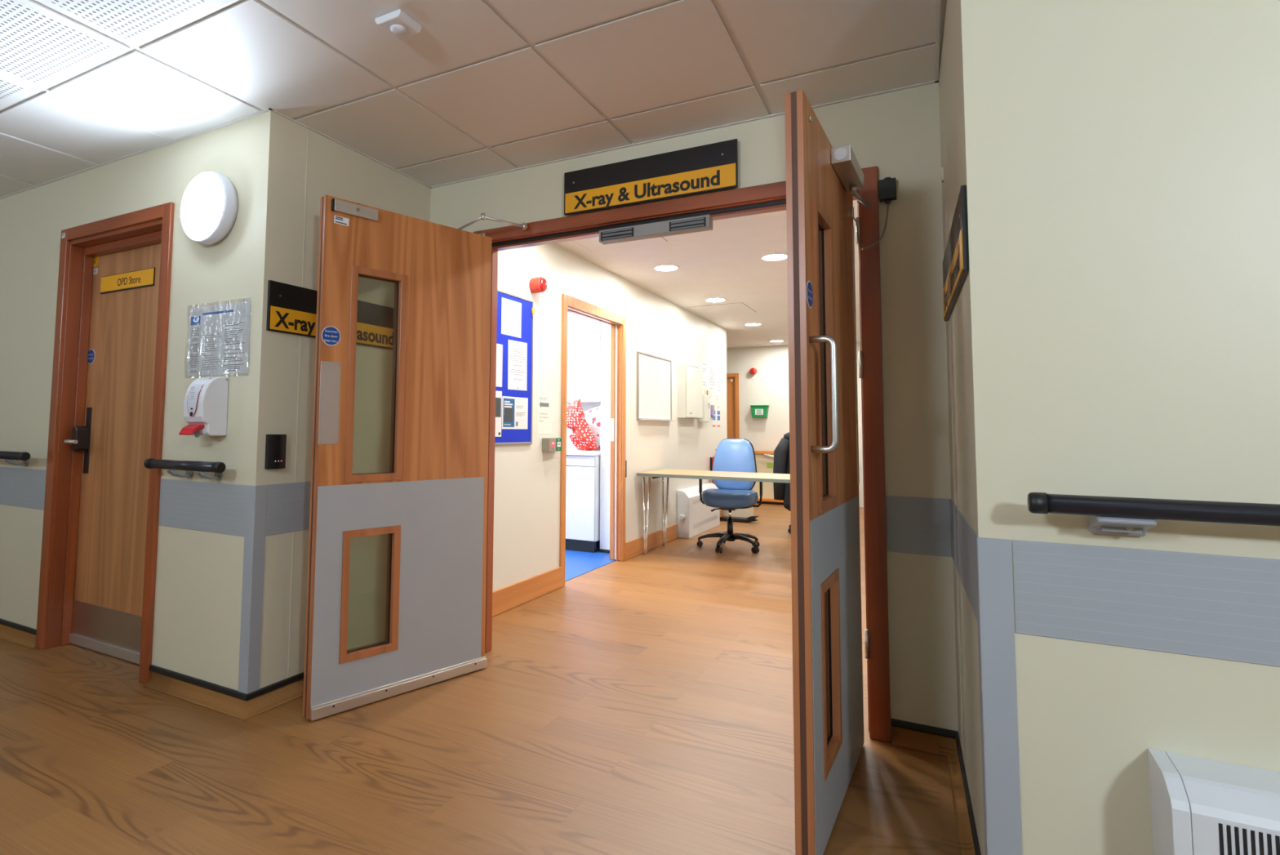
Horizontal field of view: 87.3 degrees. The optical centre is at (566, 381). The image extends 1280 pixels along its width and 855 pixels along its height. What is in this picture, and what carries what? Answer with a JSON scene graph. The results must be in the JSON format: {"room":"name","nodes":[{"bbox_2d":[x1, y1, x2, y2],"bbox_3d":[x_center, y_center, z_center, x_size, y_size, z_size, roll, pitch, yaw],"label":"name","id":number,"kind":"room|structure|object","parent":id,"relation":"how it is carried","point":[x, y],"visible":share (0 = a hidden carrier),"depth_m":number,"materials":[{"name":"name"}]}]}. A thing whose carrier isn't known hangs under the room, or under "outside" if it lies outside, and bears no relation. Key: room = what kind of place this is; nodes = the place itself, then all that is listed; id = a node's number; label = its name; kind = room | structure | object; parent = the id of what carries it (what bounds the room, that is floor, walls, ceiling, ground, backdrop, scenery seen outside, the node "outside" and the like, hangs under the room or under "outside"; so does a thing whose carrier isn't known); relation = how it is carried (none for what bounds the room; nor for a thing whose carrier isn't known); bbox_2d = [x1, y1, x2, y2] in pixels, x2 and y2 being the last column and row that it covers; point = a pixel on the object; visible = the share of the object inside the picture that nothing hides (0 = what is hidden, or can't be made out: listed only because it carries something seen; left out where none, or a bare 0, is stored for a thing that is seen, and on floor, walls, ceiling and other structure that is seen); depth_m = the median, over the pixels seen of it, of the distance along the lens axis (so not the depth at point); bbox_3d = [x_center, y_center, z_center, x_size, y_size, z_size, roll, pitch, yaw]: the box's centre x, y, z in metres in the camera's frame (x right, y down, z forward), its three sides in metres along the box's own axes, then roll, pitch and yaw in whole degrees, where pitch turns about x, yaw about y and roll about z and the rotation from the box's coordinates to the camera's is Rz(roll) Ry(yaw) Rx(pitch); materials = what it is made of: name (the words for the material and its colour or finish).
{"room":"hospital interior","nodes":[
{"label":"hospital interior","id":0,"kind":"room"},
{"bbox_2d":[0,116,251,687],"bbox_3d":[-3.280,0.147,3.814,4.593,2.350,0.170,-2,-4,28],"label":"wall","id":1,"kind":"structure","parent":0,"point":[192,617],"depth_m":2.96,"materials":[{"name":"beige paint"}]},
{"bbox_2d":[0,450,30,466],"bbox_3d":[-3.911,0.421,3.982,2.910,0.081,0.109,-2,-4,28],"label":"handrail","id":2,"kind":"object","parent":1,"relation":"attached to","point":[8,456],"visible":1,"depth_m":3.31,"materials":[{"name":"grey plastic"}]},
{"bbox_2d":[0,617,36,648],"bbox_3d":[-3.925,1.290,3.965,3.058,0.077,0.036,-2,-4,28],"label":"baseboard","id":3,"kind":"structure","parent":1,"relation":"attached to","point":[15,633],"depth_m":3.33,"materials":[{"name":"brown wood"}]},
{"bbox_2d":[0,466,46,510],"bbox_3d":[-3.911,0.575,4.028,3.058,0.198,0.003,-2,-4,28],"label":"trim","id":4,"kind":"structure","parent":1,"relation":"attached to","point":[19,486],"depth_m":3.42,"materials":[{"name":"plastic"}]},
{"bbox_2d":[35,201,174,684],"bbox_3d":[-2.117,0.255,3.159,0.935,2.065,0.185,-2,-4,28],"label":"door","id":5,"kind":"structure","parent":1,"relation":"in","point":[97,581],"depth_m":3.25,"materials":[{"name":"brown wood"}]},
{"bbox_2d":[143,457,226,479],"bbox_3d":[-1.512,0.354,2.681,0.480,0.081,0.109,-2,-4,28],"label":"handrail","id":6,"kind":"object","parent":1,"relation":"attached to","point":[218,468],"visible":1,"depth_m":2.64,"materials":[{"name":"grey plastic"}]},
{"bbox_2d":[158,478,246,536],"bbox_3d":[-1.494,0.507,2.718,0.568,0.198,0.003,-2,-4,28],"label":"trim","id":7,"kind":"structure","parent":1,"relation":"attached to","point":[204,506],"depth_m":2.71,"materials":[{"name":"plastic"}]},
{"bbox_2d":[178,376,228,437],"bbox_3d":[-1.446,0.098,2.646,0.125,0.243,0.135,-2,-4,28],"label":"soap dispenser","id":8,"kind":"object","parent":1,"relation":"attached to","point":[206,398],"visible":1,"depth_m":2.62,"materials":[{"name":"white plastic"}]},
{"bbox_2d":[180,170,238,244],"bbox_3d":[-1.487,-0.721,2.761,0.303,0.303,0.078,-2,-4,28],"label":"wall lamp","id":9,"kind":"object","parent":1,"relation":"attached to","point":[210,202],"visible":1,"depth_m":2.71,"materials":[{"name":"white"}]},
{"bbox_2d":[186,300,250,376],"bbox_3d":[-1.433,-0.175,2.730,0.418,0.312,0.011,-2,-4,28],"label":"notice sheet","id":10,"kind":"object","parent":1,"relation":"attached to","point":[219,338],"visible":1,"depth_m":2.73,"materials":[{"name":"white paper"}]},
{"bbox_2d":[189,327,199,373],"bbox_3d":[-1.568,-0.133,2.805,0.063,0.190,0.001,-2,-4,28],"label":"print","id":11,"kind":"object","parent":10,"relation":"attached to","point":[193,331],"depth_m":2.81},
{"bbox_2d":[201,333,219,369],"bbox_3d":[-1.465,-0.123,2.748,0.122,0.142,0.001,-2,-4,28],"label":"print","id":12,"kind":"object","parent":10,"relation":"attached to","point":[210,342],"depth_m":2.75},
{"bbox_2d":[222,321,245,371],"bbox_3d":[-1.335,-0.142,2.679,0.137,0.195,0.001,-2,-4,28],"label":"print","id":13,"kind":"object","parent":10,"relation":"attached to","point":[233,332],"depth_m":2.68},
{"bbox_2d":[0,0,946,347],"bbox_3d":[0.906,-0.966,4.868,11.000,0.091,11.647,-2,-4,28],"label":"ceiling","id":14,"kind":"structure","parent":0,"point":[483,87],"depth_m":2.42,"materials":[{"name":"tile"}]},
{"bbox_2d":[374,8,421,39],"bbox_3d":[-0.525,-1.106,2.079,0.104,0.036,0.100,-2,-4,28],"label":"sensor","id":15,"kind":"object","parent":14,"relation":"attached to","point":[398,24],"visible":1,"depth_m":2.06,"materials":[{"name":"white plastic"}]},
{"bbox_2d":[572,236,666,250],"bbox_3d":[0.289,-0.968,4.392,0.570,0.003,0.610,-2,-4,28],"label":"ceiling hatch","id":16,"kind":"object","parent":14,"relation":"attached to","point":[591,243],"visible":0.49,"depth_m":4.58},
{"bbox_2d":[653,264,679,271],"bbox_3d":[0.786,-0.902,5.274,0.208,0.006,0.208,-2,-4,28],"label":"recessed light","id":17,"kind":"object","parent":14,"relation":"in","point":[661,267],"visible":1,"depth_m":5.26,"materials":[{"name":"white plastic"}]},
{"bbox_2d":[654,265,677,270],"bbox_3d":[0.786,-0.902,5.274,0.175,0.002,0.175,-2,-4,28],"label":"diffuser","id":18,"kind":"object","parent":17,"relation":"attached to","point":[658,267],"depth_m":5.27,"materials":[{"name":"white"}]},
{"bbox_2d":[704,297,726,302],"bbox_3d":[1.466,-0.807,6.563,0.208,0.006,0.208,-2,-4,28],"label":"recessed light","id":19,"kind":"object","parent":14,"relation":"in","point":[716,299],"visible":1,"depth_m":6.57,"materials":[{"name":"white"}]},
{"bbox_2d":[706,298,724,301],"bbox_3d":[1.466,-0.808,6.563,0.175,0.002,0.175,-2,-4,28],"label":"diffuser","id":20,"kind":"object","parent":19,"relation":"attached to","point":[708,300],"depth_m":6.57,"materials":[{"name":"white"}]},
{"bbox_2d":[687,302,755,315],"bbox_3d":[1.658,-0.770,7.106,0.580,0.003,0.620,-2,-4,28],"label":"ceiling hatch","id":21,"kind":"object","parent":14,"relation":"attached to","point":[733,308],"visible":1,"depth_m":7.07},
{"bbox_2d":[743,322,761,325],"bbox_3d":[2.255,-0.697,8.076,0.208,0.006,0.208,-2,-4,28],"label":"recessed light","id":22,"kind":"object","parent":14,"relation":"in","point":[751,323],"visible":1,"depth_m":8.08,"materials":[{"name":"white"}]},
{"bbox_2d":[760,253,786,261],"bbox_3d":[1.535,-0.920,4.914,0.208,0.006,0.208,-2,-4,28],"label":"recessed light","id":23,"kind":"object","parent":14,"relation":"in","point":[773,256],"visible":0.88,"depth_m":4.90,"materials":[{"name":"white"}]},
{"bbox_2d":[762,254,786,260],"bbox_3d":[1.535,-0.920,4.914,0.175,0.002,0.175,-2,-4,28],"label":"diffuser","id":24,"kind":"object","parent":23,"relation":"attached to","point":[766,257],"depth_m":4.92,"materials":[{"name":"white"}]},
{"bbox_2d":[226,110,727,690],"bbox_3d":[0.362,0.293,5.539,0.157,2.360,6.687,-2,-4,28],"label":"wall","id":25,"kind":"structure","parent":0,"point":[274,237],"depth_m":3.12,"materials":[{"name":"beige paint"}]},
{"bbox_2d":[142,664,303,719],"bbox_3d":[-1.051,1.240,2.868,1.343,0.077,0.572,3,-4,-29],"label":"baseboard","id":26,"kind":"structure","parent":25,"relation":"attached to","point":[216,697],"depth_m":2.62,"materials":[{"name":"brown wood"}]},
{"bbox_2d":[237,484,267,693],"bbox_3d":[-1.212,0.790,2.572,0.053,0.778,0.053,-2,-4,28],"label":"trim","id":27,"kind":"structure","parent":25,"relation":"attached to","point":[249,671],"depth_m":2.55,"materials":[{"name":"grey plastic"}]},
{"bbox_2d":[264,434,286,468],"bbox_3d":[-1.150,0.275,2.639,0.023,0.135,0.086,-2,-4,28],"label":"card reader","id":28,"kind":"object","parent":25,"relation":"attached to","point":[275,444],"visible":1,"depth_m":2.62,"materials":[{"name":"black plastic"}]},
{"bbox_2d":[265,480,311,535],"bbox_3d":[-0.955,0.531,3.008,0.003,0.198,0.924,-2,-4,28],"label":"trim","id":29,"kind":"structure","parent":25,"relation":"attached to","point":[288,504],"depth_m":2.69,"materials":[{"name":"plastic"}]},
{"bbox_2d":[287,129,309,677],"bbox_3d":[-1.108,0.058,2.752,0.001,2.260,0.006,-2,-4,28],"label":"trim","id":30,"kind":"structure","parent":25,"relation":"attached to","point":[308,130],"depth_m":2.75,"materials":[{"name":"beige paint"}]},
{"bbox_2d":[266,280,393,349],"bbox_3d":[-0.963,-0.274,3.022,0.014,0.202,0.900,-2,-4,28],"label":"direction sign","id":31,"kind":"object","parent":25,"relation":"attached to","point":[291,308],"visible":0.62,"depth_m":2.79,"materials":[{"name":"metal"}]},
{"bbox_2d":[494,288,533,444],"bbox_3d":[-0.413,-0.090,3.949,0.014,0.927,0.797,-2,-4,28],"label":"noticeboard","id":32,"kind":"object","parent":25,"relation":"attached to","point":[508,436],"visible":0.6,"depth_m":4.16,"materials":[{"name":"blue fabric"}]},
{"bbox_2d":[494,390,502,436],"bbox_3d":[-0.424,0.186,3.906,0.001,0.270,0.147,-2,-4,28],"label":"leaflet","id":33,"kind":"object","parent":32,"relation":"attached to","point":[498,393],"visible":0.57,"depth_m":3.94,"materials":[{"name":"white paper"}]},
{"bbox_2d":[495,397,501,417],"bbox_3d":[-0.423,0.148,3.910,0.001,0.115,0.129,-2,-4,28],"label":"photo","id":34,"kind":"object","parent":33,"relation":"attached to","point":[498,400],"depth_m":3.94},
{"bbox_2d":[495,343,502,386],"bbox_3d":[-0.422,-0.101,3.926,0.001,0.255,0.147,-2,-4,28],"label":"paper","id":35,"kind":"object","parent":32,"relation":"attached to","point":[499,347],"visible":0.36,"depth_m":3.96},
{"bbox_2d":[501,297,521,337],"bbox_3d":[-0.339,-0.392,4.093,0.001,0.220,0.220,-2,-4,28],"label":"paper","id":36,"kind":"object","parent":32,"relation":"attached to","point":[511,310],"visible":1,"depth_m":4.09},
{"bbox_2d":[505,310,517,328],"bbox_3d":[-0.339,-0.383,4.092,0.001,0.092,0.142,-2,-4,28],"label":"print","id":37,"kind":"object","parent":36,"relation":"attached to","point":[511,316],"depth_m":4.09},
{"bbox_2d":[502,395,528,429],"bbox_3d":[-0.317,0.192,4.103,0.002,0.197,0.290,-2,-4,28],"label":"leaflet","id":38,"kind":"object","parent":32,"relation":"attached to","point":[514,409],"visible":1,"depth_m":4.10,"materials":[{"name":"white paper"}]},
{"bbox_2d":[504,407,512,422],"bbox_3d":[-0.353,0.199,4.034,0.001,0.085,0.093,-2,-4,28],"label":"photo","id":39,"kind":"object","parent":38,"relation":"on","point":[508,411],"depth_m":4.03},
{"bbox_2d":[515,405,526,416],"bbox_3d":[-0.286,0.182,4.160,0.001,0.064,0.119,-2,-4,28],"label":"print","id":40,"kind":"object","parent":38,"relation":"attached to","point":[521,411],"depth_m":4.16},
{"bbox_2d":[507,339,527,390],"bbox_3d":[-0.303,-0.102,4.139,0.007,0.303,0.217,-2,-4,28],"label":"paper","id":41,"kind":"object","parent":32,"relation":"attached to","point":[517,350],"visible":1,"depth_m":4.14,"materials":[{"name":"white paper"}]},
{"bbox_2d":[510,348,524,379],"bbox_3d":[-0.305,-0.109,4.140,0.001,0.189,0.173,-2,-4,28],"label":"print","id":42,"kind":"object","parent":41,"relation":"attached to","point":[517,355],"depth_m":4.14},
{"bbox_2d":[492,566,561,616],"bbox_3d":[-0.349,1.292,3.991,0.018,0.138,1.290,-2,-4,28],"label":"baseboard","id":43,"kind":"structure","parent":25,"relation":"attached to","point":[511,596],"depth_m":4.14,"materials":[{"name":"wood"}]},
{"bbox_2d":[528,276,547,293],"bbox_3d":[-0.178,-0.629,4.324,0.097,0.100,0.100,-2,-4,28],"label":"beacon","id":44,"kind":"object","parent":25,"relation":"attached to","point":[537,285],"visible":1,"depth_m":4.29,"materials":[{"name":"red plastic"}]},
{"bbox_2d":[537,390,552,434],"bbox_3d":[-0.146,0.205,4.440,0.001,0.285,0.200,-2,-4,28],"label":"notice","id":45,"kind":"object","parent":25,"relation":"attached to","point":[544,398],"visible":1,"depth_m":4.44,"materials":[{"name":"beige paper"}]},
{"bbox_2d":[542,437,555,451],"bbox_3d":[-0.117,0.416,4.419,0.063,0.088,0.088,-2,-4,28],"label":"button","id":46,"kind":"object","parent":25,"relation":"attached to","point":[548,444],"visible":1,"depth_m":4.39,"materials":[{"name":"beige plastic"}]},
{"bbox_2d":[555,437,561,450],"bbox_3d":[-0.076,0.422,4.505,0.052,0.088,0.086,-2,-4,28],"label":"sign","id":47,"kind":"object","parent":25,"relation":"attached to","point":[558,440],"visible":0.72,"depth_m":4.49,"materials":[{"name":"green plastic"}]},
{"bbox_2d":[559,293,626,586],"bbox_3d":[0.186,0.428,5.130,0.116,2.029,1.116,-2,-4,28],"label":"door frame","id":48,"kind":"structure","parent":25,"relation":"in","point":[618,464],"depth_m":5.50,"materials":[{"name":"brown wood"}]},
{"bbox_2d":[625,524,677,559],"bbox_3d":[0.791,1.446,6.086,0.018,0.138,1.290,-2,-4,28],"label":"baseboard","id":49,"kind":"structure","parent":25,"relation":"attached to","point":[634,547],"depth_m":5.99,"materials":[{"name":"wood"}]},
{"bbox_2d":[636,351,674,421],"bbox_3d":[0.839,0.059,6.213,0.050,0.604,0.860,-2,-4,28],"label":"whiteboard","id":50,"kind":"object","parent":25,"relation":"attached to","point":[654,373],"visible":1,"depth_m":6.18,"materials":[{"name":"plastic"}]},
{"bbox_2d":[639,418,674,421],"bbox_3d":[0.845,0.354,6.189,0.032,0.012,0.820,-2,-4,28],"label":"tray","id":51,"kind":"object","parent":50,"relation":"on","point":[663,420],"depth_m":6.23,"materials":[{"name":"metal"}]},
{"bbox_2d":[677,362,702,418],"bbox_3d":[1.304,0.101,7.013,0.103,0.560,0.550,-2,-4,28],"label":"upper cabinet","id":52,"kind":"object","parent":25,"relation":"attached to","point":[690,380],"visible":1,"depth_m":6.84,"materials":[{"name":"grey metal"}]},
{"bbox_2d":[676,482,719,538],"bbox_3d":[1.413,1.356,7.115,0.126,0.468,1.145,-2,-4,28],"label":"radiator","id":53,"kind":"object","parent":25,"relation":"attached to","point":[695,517],"visible":0.87,"depth_m":6.79,"materials":[{"name":"white metal"}]},
{"bbox_2d":[693,498,717,528],"bbox_3d":[1.483,1.366,7.113,0.002,0.274,0.880,-2,-4,28],"label":"grille","id":54,"kind":"object","parent":53,"relation":"attached to","point":[703,516],"depth_m":7.00,"materials":[{"name":"grey plastic"}]},
{"bbox_2d":[697,394,709,422],"bbox_3d":[1.529,0.297,7.429,0.091,0.300,0.200,-2,-4,28],"label":"box","id":55,"kind":"object","parent":25,"relation":"attached to","point":[705,418],"visible":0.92,"depth_m":7.38,"materials":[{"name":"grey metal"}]},
{"bbox_2d":[702,360,707,387],"bbox_3d":[1.581,-0.084,7.640,0.001,0.300,0.210,-2,-4,28],"label":"notice","id":56,"kind":"object","parent":25,"relation":"attached to","point":[704,364],"visible":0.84,"depth_m":7.65,"materials":[{"name":"white paper"}]},
{"bbox_2d":[704,389,711,397],"bbox_3d":[1.632,0.134,7.699,0.024,0.085,0.190,-2,-4,28],"label":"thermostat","id":57,"kind":"object","parent":25,"relation":"attached to","point":[707,392],"visible":0.73,"depth_m":7.67,"materials":[{"name":"white plastic"}]},
{"bbox_2d":[710,404,714,417],"bbox_3d":[1.713,0.346,7.833,0.027,0.149,0.090,-2,-4,28],"label":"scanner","id":58,"kind":"object","parent":25,"relation":"attached to","point":[712,406],"visible":1,"depth_m":7.80,"materials":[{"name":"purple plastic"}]},
{"bbox_2d":[709,363,715,391],"bbox_3d":[1.734,-0.051,7.919,0.001,0.325,0.270,-2,-4,28],"label":"notice","id":59,"kind":"object","parent":25,"relation":"attached to","point":[712,366],"visible":1,"depth_m":7.92,"materials":[{"name":"white paper"}]},
{"bbox_2d":[710,367,715,388],"bbox_3d":[1.734,-0.039,7.918,0.001,0.244,0.229,-2,-4,28],"label":"print","id":60,"kind":"object","parent":59,"relation":"attached to","point":[712,369],"depth_m":7.92},
{"bbox_2d":[710,448,716,484],"bbox_3d":[1.750,0.998,7.714,0.174,0.435,0.132,-2,-4,28],"label":"fire extinguisher","id":61,"kind":"object","parent":25,"relation":"attached to","point":[712,459],"visible":0.06,"depth_m":7.71,"materials":[{"name":"red plastic"}]},
{"bbox_2d":[711,404,715,427],"bbox_3d":[1.750,0.403,7.926,0.001,0.280,0.155,-2,-4,28],"label":"poster","id":62,"kind":"object","parent":25,"relation":"attached to","point":[713,420],"visible":0.63,"depth_m":7.95,"materials":[{"name":"white paper"}]},
{"bbox_2d":[716,404,720,427],"bbox_3d":[1.845,0.416,8.101,0.001,0.280,0.155,-2,-4,28],"label":"poster","id":63,"kind":"object","parent":25,"relation":"attached to","point":[718,420],"visible":1,"depth_m":8.10,"materials":[{"name":"white paper"}]},
{"bbox_2d":[0,502,960,854],"bbox_3d":[0.905,1.464,4.740,11.000,0.084,11.560,-2,-4,28],"label":"floor","id":64,"kind":"structure","parent":0,"point":[641,704],"depth_m":2.24,"materials":[{"name":"brown wood"}]},
{"bbox_2d":[565,454,599,552],"bbox_3d":[-0.149,1.101,6.367,1.215,0.840,0.600,-2,-4,28],"label":"base cabinet","id":65,"kind":"object","parent":64,"relation":"on","point":[583,472],"visible":0.28,"depth_m":5.88,"materials":[{"name":"white paint"}]},
{"bbox_2d":[566,448,599,455],"bbox_3d":[-0.152,0.662,6.395,1.245,0.039,0.630,-2,-4,28],"label":"countertop","id":66,"kind":"structure","parent":65,"relation":"on","point":[576,451],"depth_m":5.90,"materials":[{"name":"white plastic"}]},
{"bbox_2d":[566,398,597,450],"bbox_3d":[0.067,0.386,6.050,0.457,0.464,0.183,-2,-4,28],"label":"tote bag","id":67,"kind":"object","parent":66,"relation":"on","point":[582,437],"visible":0.79,"depth_m":5.96,"materials":[{"name":"red fabric"}]},
{"bbox_2d":[584,405,600,449],"bbox_3d":[0.274,0.424,6.208,0.268,0.413,0.183,-2,-4,28],"label":"tote bag","id":68,"kind":"object","parent":66,"relation":"on","point":[593,416],"visible":0.3,"depth_m":6.13,"materials":[{"name":"fabric"}]},
{"bbox_2d":[636,468,790,554],"bbox_3d":[1.417,1.137,5.649,1.500,0.703,0.680,-2,-4,28],"label":"folding table","id":69,"kind":"object","parent":64,"relation":"on","point":[682,473],"visible":0.51,"depth_m":5.75,"materials":[{"name":"laminate"}]},
{"bbox_2d":[697,438,762,553],"bbox_3d":[1.503,1.025,6.138,0.624,1.001,0.607,-1,-4,24],"label":"office chair","id":70,"kind":"object","parent":64,"relation":"on","point":[731,455],"visible":0.87,"depth_m":6.23,"materials":[{"name":"blue fabric"}]},
{"bbox_2d":[723,506,753,517],"bbox_3d":[2.095,1.556,8.147,0.330,0.224,0.250,-2,-4,28],"label":"storage box","id":71,"kind":"object","parent":64,"relation":"on","point":[744,513],"visible":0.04,"depth_m":8.02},
{"bbox_2d":[720,515,759,522],"bbox_3d":[2.049,1.607,7.871,0.459,0.083,0.140,-2,-4,28],"label":"bag","id":72,"kind":"object","parent":64,"relation":"on","point":[752,518],"visible":0.92,"depth_m":7.80,"materials":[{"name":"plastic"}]},
{"bbox_2d":[752,449,783,504],"bbox_3d":[3.383,1.398,9.659,1.370,0.768,0.300,-2,-4,28],"label":"countertop","id":73,"kind":"structure","parent":64,"relation":"on","point":[762,460],"depth_m":9.82,"materials":[{"name":"beige laminate"}]},
{"bbox_2d":[1147,747,1279,854],"bbox_3d":[1.697,0.936,0.925,1.327,0.466,0.143,-2,-4,28],"label":"radiator cover","id":74,"kind":"object","parent":64,"relation":"on","point":[1200,806],"visible":1,"depth_m":1.19,"materials":[{"name":"white metal"}]},
{"bbox_3d":[2.619,1.091,6.961,0.624,1.001,0.607,4,-5,-41],"label":"office chair","id":75,"kind":"object","parent":64,"relation":"on","visible":0},
{"bbox_2d":[773,431,790,511],"bbox_3d":[2.424,0.940,7.078,0.315,0.815,0.515,-3,-5,40],"label":"coat","id":76,"kind":"object","parent":75,"relation":"on","point":[781,464],"visible":0.2,"depth_m":6.94,"materials":[{"name":"black fabric"}]},
{"bbox_2d":[783,431,789,439],"bbox_3d":[2.441,0.586,7.094,0.260,0.105,0.300,-2,-4,28],"label":"hood","id":77,"kind":"object","parent":76,"relation":"attached to","point":[786,437],"depth_m":7.03,"materials":[{"name":"black fabric"}]},
{"bbox_2d":[566,403,600,448],"bbox_3d":[-0.214,0.359,6.879,2.250,2.400,0.100,-2,-4,28],"label":"wall","id":78,"kind":"structure","parent":0,"point":[585,406],"depth_m":6.65,"materials":[{"name":"white paint"}]},
{"bbox_2d":[566,311,600,403],"bbox_3d":[0.021,-0.269,6.526,0.830,0.950,0.365,-2,-4,28],"label":"upper cabinet","id":79,"kind":"object","parent":78,"relation":"attached to","point":[584,334],"visible":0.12,"depth_m":6.26,"materials":[{"name":"white paint"}]},
{"bbox_2d":[600,322,610,549],"bbox_3d":[0.525,0.313,6.114,0.220,2.400,0.540,-2,-4,28],"label":"pier","id":80,"kind":"object","parent":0,"point":[605,442],"visible":0.07,"depth_m":5.89,"materials":[{"name":"white paint"}]},
{"bbox_2d":[430,82,958,731],"bbox_3d":[0.428,0.115,2.868,2.587,2.350,0.090,-2,-4,28],"label":"wall","id":81,"kind":"structure","parent":0,"point":[898,132],"depth_m":2.41,"materials":[{"name":"beige paint"}]},
{"bbox_2d":[564,138,737,215],"bbox_3d":[0.342,-0.882,2.904,0.803,0.202,0.014,-2,-4,28],"label":"direction sign","id":82,"kind":"object","parent":81,"relation":"attached to","point":[713,166],"visible":1,"depth_m":2.88,"materials":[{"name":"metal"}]},
{"bbox_2d":[473,165,891,742],"bbox_3d":[0.353,0.256,2.878,1.845,2.066,0.122,-2,-4,28],"label":"door frame","id":83,"kind":"structure","parent":81,"relation":"in","point":[696,213],"depth_m":2.48,"materials":[{"name":"brown wood"}]},
{"bbox_2d":[302,194,527,720],"bbox_3d":[-0.637,0.247,2.879,0.939,2.057,0.305,4,-5,-44],"label":"door","id":84,"kind":"structure","parent":83,"relation":"attached to","point":[431,504],"depth_m":2.79,"materials":[{"name":"brown wood"}]},
{"bbox_2d":[335,216,346,224],"bbox_3d":[-0.890,-0.637,2.629,0.001,0.024,0.048,-3,-6,45],"label":"print","id":85,"kind":"object","parent":84,"relation":"on","point":[335,216],"depth_m":2.62},
{"bbox_2d":[784,89,871,854],"bbox_3d":[0.833,0.242,2.030,0.120,1.981,0.824,-2,-5,32],"label":"door","id":86,"kind":"structure","parent":81,"relation":"in","point":[823,180],"depth_m":1.81,"materials":[{"name":"brown wood"}]},
{"bbox_2d":[862,177,896,249],"bbox_3d":[1.140,-0.614,2.444,0.140,0.275,0.051,0,-4,0],"label":"junction box","id":87,"kind":"object","parent":81,"relation":"attached to","point":[887,186],"visible":1,"depth_m":2.44,"materials":[{"name":"black plastic"}]},
{"bbox_2d":[886,495,951,556],"bbox_3d":[1.237,0.505,2.345,0.200,0.198,0.003,-2,-4,28],"label":"trim","id":88,"kind":"structure","parent":81,"relation":"attached to","point":[914,525],"depth_m":2.34,"materials":[{"name":"plastic"}]},
{"bbox_2d":[726,341,863,507],"bbox_3d":[3.408,0.624,9.976,4.250,2.360,0.100,-2,-4,28],"label":"wall","id":89,"kind":"structure","parent":0,"point":[769,385],"depth_m":10.15,"materials":[{"name":"white paint"}]},
{"bbox_2d":[726,373,739,438],"bbox_3d":[2.269,0.854,10.571,0.960,1.958,0.114,-2,-4,28],"label":"door","id":90,"kind":"structure","parent":89,"relation":"in","point":[732,379],"depth_m":10.41,"materials":[{"name":"brown wood"}]},
{"bbox_2d":[749,367,756,374],"bbox_3d":[2.858,-0.166,10.221,0.100,0.100,0.097,-2,-4,28],"label":"beacon","id":91,"kind":"object","parent":89,"relation":"attached to","point":[753,371],"visible":1,"depth_m":10.19,"materials":[{"name":"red plastic"}]},
{"bbox_2d":[750,404,768,417],"bbox_3d":[2.934,0.447,10.129,0.264,0.185,0.108,-2,-4,28],"label":"box","id":92,"kind":"object","parent":89,"relation":"attached to","point":[757,411],"visible":1,"depth_m":10.08,"materials":[{"name":"green plastic"}]},
{"bbox_2d":[938,0,1044,854],"bbox_3d":[1.168,0.055,1.889,0.130,2.350,0.928,-2,-4,28],"label":"wall","id":93,"kind":"structure","parent":0,"point":[990,477],"depth_m":1.51,"materials":[{"name":"beige paint"}]},
{"bbox_2d":[891,718,981,854],"bbox_3d":[2.690,1.143,0.959,4.043,0.077,0.964,-2,-4,28],"label":"baseboard","id":94,"kind":"structure","parent":93,"relation":"attached to","point":[904,734],"depth_m":2.20,"materials":[{"name":"brown wood"}]},
{"bbox_2d":[941,167,943,182],"bbox_3d":[1.284,-0.707,2.277,0.006,0.045,0.025,-2,-4,28],"label":"plug","id":95,"kind":"object","parent":93,"relation":"attached to","point":[942,168],"visible":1,"depth_m":2.27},
{"bbox_2d":[942,184,968,320],"bbox_3d":[1.096,-0.329,1.892,0.015,0.202,0.800,-1,-4,27],"label":"direction sign","id":96,"kind":"object","parent":93,"relation":"attached to","point":[956,258],"visible":1,"depth_m":1.70,"materials":[{"name":"metal"}]},
{"bbox_2d":[950,498,977,620],"bbox_3d":[1.130,0.474,1.907,0.003,0.198,0.878,-1,-4,27],"label":"trim","id":97,"kind":"structure","parent":93,"relation":"attached to","point":[962,535],"depth_m":1.79,"materials":[{"name":"plastic"}]},
{"bbox_2d":[974,533,1022,854],"bbox_3d":[0.945,0.733,1.458,0.065,0.778,0.053,-2,-4,28],"label":"trim","id":98,"kind":"structure","parent":93,"relation":"attached to","point":[993,565],"depth_m":1.44,"materials":[{"name":"grey plastic"}]},
{"bbox_2d":[1012,0,1279,854],"bbox_3d":[2.706,-0.020,0.596,3.810,2.350,0.120,-2,-4,28],"label":"wall","id":99,"kind":"structure","parent":0,"point":[1148,131],"depth_m":1.35,"materials":[{"name":"beige paint"}]},
{"bbox_2d":[0,0,940,199],"bbox_3d":[-0.264,-1.081,2.717,11.000,0.012,0.989,-2,-4,28],"label":"trim","id":100,"kind":"structure","parent":99,"relation":"attached to","point":[938,2],"depth_m":2.86,"materials":[{"name":"metal"}]},
{"bbox_2d":[1012,539,1279,666],"bbox_3d":[2.612,0.395,0.546,3.748,0.198,0.003,-2,-4,28],"label":"trim","id":101,"kind":"structure","parent":99,"relation":"attached to","point":[1227,607],"depth_m":1.33,"materials":[{"name":"plastic"}]},
{"bbox_2d":[1027,492,1279,536],"bbox_3d":[2.292,0.232,0.673,3.025,0.084,0.106,-2,-4,28],"label":"handrail","id":102,"kind":"object","parent":99,"relation":"attached to","point":[1128,516],"visible":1,"depth_m":1.27,"materials":[{"name":"grey plastic"}]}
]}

